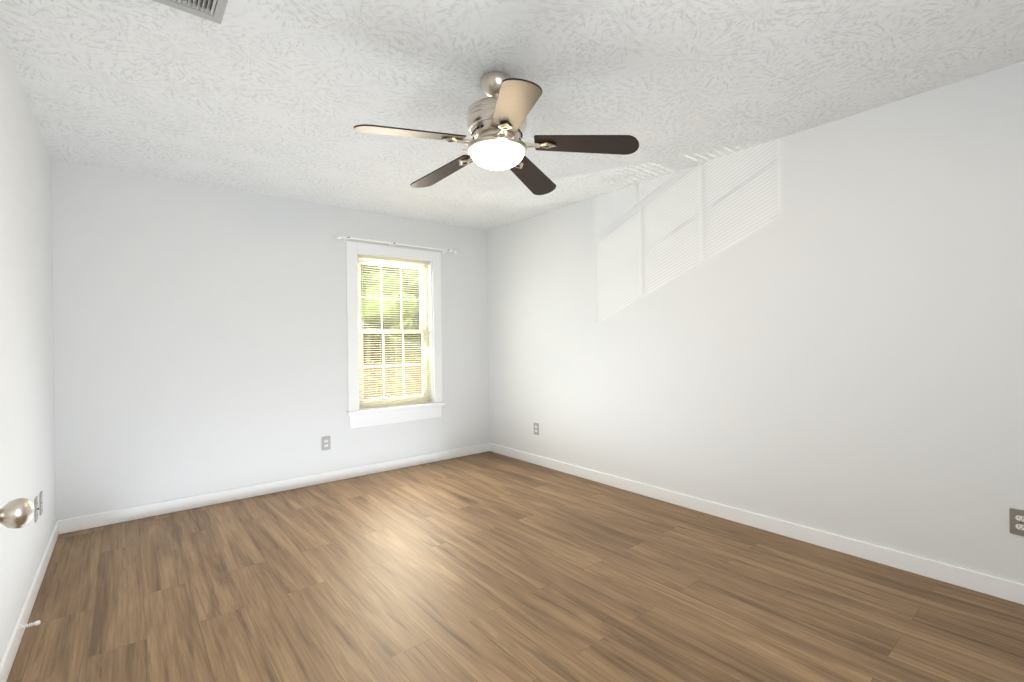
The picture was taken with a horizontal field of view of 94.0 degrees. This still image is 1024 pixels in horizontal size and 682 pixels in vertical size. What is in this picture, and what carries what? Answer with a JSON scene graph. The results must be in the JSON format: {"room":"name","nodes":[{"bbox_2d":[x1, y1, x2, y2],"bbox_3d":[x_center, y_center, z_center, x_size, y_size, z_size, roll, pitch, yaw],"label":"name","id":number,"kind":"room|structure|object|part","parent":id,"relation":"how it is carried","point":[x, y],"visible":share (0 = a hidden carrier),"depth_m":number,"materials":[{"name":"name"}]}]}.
{"room":"empty bedroom","nodes":[
{"label":"empty bedroom","id":0,"kind":"room"},
{"bbox_2d":[0,32,55,660],"bbox_3d":[-1.435,0.018,1.084,0.140,2.440,5.371,-1,0,-39],"label":"wall","id":1,"kind":"structure","parent":0,"point":[27,435],"depth_m":2.19,"materials":[{"name":"white paint"}]},
{"bbox_2d":[0,519,63,681],"bbox_3d":[-1.836,1.199,1.720,0.013,0.090,3.576,-1,0,-39],"label":"baseboard","id":2,"kind":"structure","parent":1,"relation":"attached to","point":[7,660],"depth_m":2.13,"materials":[{"name":"white wood"}]},
{"bbox_2d":[20,620,40,630],"bbox_3d":[-2.008,1.184,1.990,0.059,0.024,0.024,-1,0,-39],"label":"doorstop","id":3,"kind":"object","parent":2,"relation":"attached to","point":[36,623],"visible":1,"depth_m":1.98,"materials":[{"name":"white metal"}]},
{"bbox_2d":[34,496,38,521],"bbox_3d":[-2.406,0.851,2.418,0.012,0.117,0.072,-1,0,-39],"label":"electrical outlet","id":4,"kind":"object","parent":1,"relation":"attached to","point":[36,507],"visible":1,"depth_m":2.40,"materials":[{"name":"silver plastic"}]},
{"bbox_2d":[40,491,42,515],"bbox_3d":[-2.521,0.868,2.556,0.007,0.117,0.072,-1,0,-39],"label":"electrical outlet","id":5,"kind":"object","parent":1,"relation":"attached to","point":[41,502],"visible":1,"depth_m":2.54,"materials":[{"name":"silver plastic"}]},
{"bbox_2d":[51,160,489,520],"bbox_3d":[-1.667,0.021,4.262,3.780,2.440,0.140,-1,0,-39],"label":"wall","id":6,"kind":"structure","parent":0,"point":[200,339],"depth_m":3.67,"materials":[{"name":"white paint"}]},
{"bbox_2d":[64,443,487,532],"bbox_3d":[-1.597,1.195,4.204,3.450,0.090,0.016,-1,0,-39],"label":"baseboard","id":7,"kind":"structure","parent":6,"relation":"attached to","point":[154,509],"depth_m":3.80,"materials":[{"name":"white wood"}]},
{"bbox_2d":[322,436,329,450],"bbox_3d":[-1.631,0.898,4.186,0.072,0.117,0.007,-1,0,-39],"label":"electrical outlet","id":8,"kind":"object","parent":6,"relation":"attached to","point":[325,443],"visible":1,"depth_m":4.18,"materials":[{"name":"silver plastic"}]},
{"bbox_2d":[346,241,442,427],"bbox_3d":[-1.151,-0.060,4.667,0.975,1.692,0.160,-1,0,-39],"label":"window","id":9,"kind":"structure","parent":6,"relation":"in","point":[423,294],"depth_m":4.63,"materials":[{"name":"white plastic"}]},
{"bbox_2d":[362,257,369,403],"bbox_3d":[-1.358,-0.081,4.442,0.025,1.388,0.067,-1,0,24],"label":"blind cord","id":10,"kind":"object","parent":9,"relation":"hanging from","point":[362,257],"depth_m":4.42,"materials":[{"name":"white fabric"}]},
{"bbox_3d":[-1.131,-0.091,4.642,0.755,1.422,0.028,-1,0,-39],"label":"window blind rails","id":11,"kind":"part","parent":9,"relation":"part of","materials":[{"name":"white plastic"}]},
{"bbox_2d":[394,267,396,363],"bbox_3d":[-1.129,-0.083,4.644,0.007,1.386,0.028,-1,0,-39],"label":"blind cord","id":12,"kind":"object","parent":9,"relation":"hanging from","point":[396,339],"depth_m":4.64,"materials":[{"name":"white fabric"}]},
{"bbox_2d":[424,269,428,398],"bbox_3d":[-0.868,-0.090,4.844,0.044,1.392,0.020,-1,0,6],"label":"blind cord","id":13,"kind":"object","parent":9,"relation":"hanging from","point":[427,269],"depth_m":4.85,"materials":[{"name":"white fabric"}]},
{"bbox_2d":[347,402,444,415],"bbox_3d":[-1.103,0.651,4.620,0.999,0.032,0.090,-1,0,-39],"label":"window sill","id":14,"kind":"structure","parent":6,"relation":"attached to","point":[361,412],"depth_m":4.56,"materials":[{"name":"white wood"}]},
{"bbox_2d":[335,233,457,253],"bbox_3d":[-1.076,-0.927,4.595,1.269,0.062,0.101,-1,0,-39],"label":"curtain rod","id":15,"kind":"object","parent":6,"relation":"attached to","point":[338,236],"visible":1,"depth_m":4.51,"materials":[{"name":"white metal"}]},
{"bbox_2d":[0,0,1023,230],"bbox_3d":[-0.038,-1.262,2.229,3.780,0.080,5.371,-1,0,-39],"label":"ceiling","id":16,"kind":"structure","parent":0,"point":[279,98],"depth_m":2.23,"materials":[{"name":"white paint"}]},
{"bbox_2d":[153,0,227,23],"bbox_3d":[-1.153,-1.196,1.586,0.357,0.018,0.280,-1,0,-39],"label":"ceiling vent","id":17,"kind":"object","parent":16,"relation":"in","point":[212,10],"visible":1,"depth_m":1.71,"materials":[{"name":"grey metal"}]},
{"bbox_2d":[354,71,638,194],"bbox_3d":[-0.109,-1.013,2.232,1.224,0.414,1.216,-1,0,-39],"label":"ceiling fan","id":18,"kind":"object","parent":16,"relation":"hanging from","point":[496,122],"visible":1,"depth_m":2.14,"materials":[{"name":"silver metal"}]},
{"bbox_3d":[-0.069,-0.847,2.222,0.257,0.082,0.257,-1,0,-39],"label":"lamp shade","id":19,"kind":"part","parent":18,"relation":"part of","materials":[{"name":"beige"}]},
{"bbox_2d":[6,451,1023,681],"bbox_3d":[-0.004,1.248,2.229,3.780,0.060,5.371,-1,0,-39],"label":"floor","id":20,"kind":"structure","parent":0,"point":[489,566],"depth_m":2.26,"materials":[{"name":"brown wood"}]},
{"bbox_2d":[487,61,1023,583],"bbox_3d":[1.393,-0.021,3.374,0.140,2.440,5.371,-1,0,-39],"label":"wall","id":21,"kind":"structure","parent":0,"point":[821,327],"depth_m":2.81,"materials":[{"name":"paint"}]},
{"bbox_2d":[534,423,538,434],"bbox_3d":[0.239,0.865,4.698,0.007,0.117,0.072,-1,0,-39],"label":"electrical outlet","id":22,"kind":"object","parent":21,"relation":"attached to","point":[536,428],"visible":1,"depth_m":4.69,"materials":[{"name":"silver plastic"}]},
{"bbox_2d":[488,443,1023,604],"bbox_3d":[1.349,1.154,3.325,0.016,0.090,5.091,-1,0,-39],"label":"baseboard","id":23,"kind":"structure","parent":21,"relation":"attached to","point":[1005,589],"depth_m":2.81,"materials":[{"name":"white wood"}]},
{"bbox_2d":[1009,508,1023,535],"bbox_3d":[2.298,0.820,2.154,0.007,0.117,0.072,-1,0,-39],"label":"electrical outlet","id":24,"kind":"object","parent":21,"relation":"attached to","point":[1016,520],"visible":1,"depth_m":2.16,"materials":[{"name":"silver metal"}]},
{"label":"outside","id":25,"kind":"structure","parent":0,"visible":0},
{"bbox_2d":[366,356,421,362],"bbox_3d":[-21.727,2.644,30.278,85.000,0.050,65.549,-1,0,-39],"label":"ground","id":26,"kind":"structure","parent":25,"point":[400,360],"depth_m":65.25,"materials":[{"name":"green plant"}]},
{"bbox_2d":[361,265,420,397],"bbox_3d":[-14.113,-4.690,27.794,39.091,14.404,39.142,-1,0,-39],"label":"trees","id":27,"kind":"object","parent":26,"relation":"on","point":[394,307],"depth_m":12.32,"materials":[{"name":"green plant"}]},
{"bbox_2d":[363,361,421,399],"bbox_3d":[-3.712,1.444,12.000,38.028,1.850,0.150,-1,0,-39],"label":"fence","id":28,"kind":"object","parent":26,"relation":"on","point":[392,377],"depth_m":12.40,"materials":[{"name":"brown wood"}]},
{"bbox_3d":[-0.474,0.165,-0.087,0.158,2.120,0.955,-1,0,-39],"label":"door frame","id":29,"kind":"structure","parent":0,"visible":0},
{"bbox_3d":[-0.844,0.204,0.609,0.137,2.028,0.737,-1,0,-39],"label":"door","id":30,"kind":"structure","parent":29,"relation":"attached to","visible":0},
{"bbox_2d":[0,498,34,528],"bbox_3d":[-0.972,0.327,0.908,0.096,0.064,0.111,-1,0,-39],"label":"doorknob set","id":31,"kind":"object","parent":30,"relation":"attached to","point":[16,513],"depth_m":0.89,"materials":[{"name":"silver metal"}]}
]}

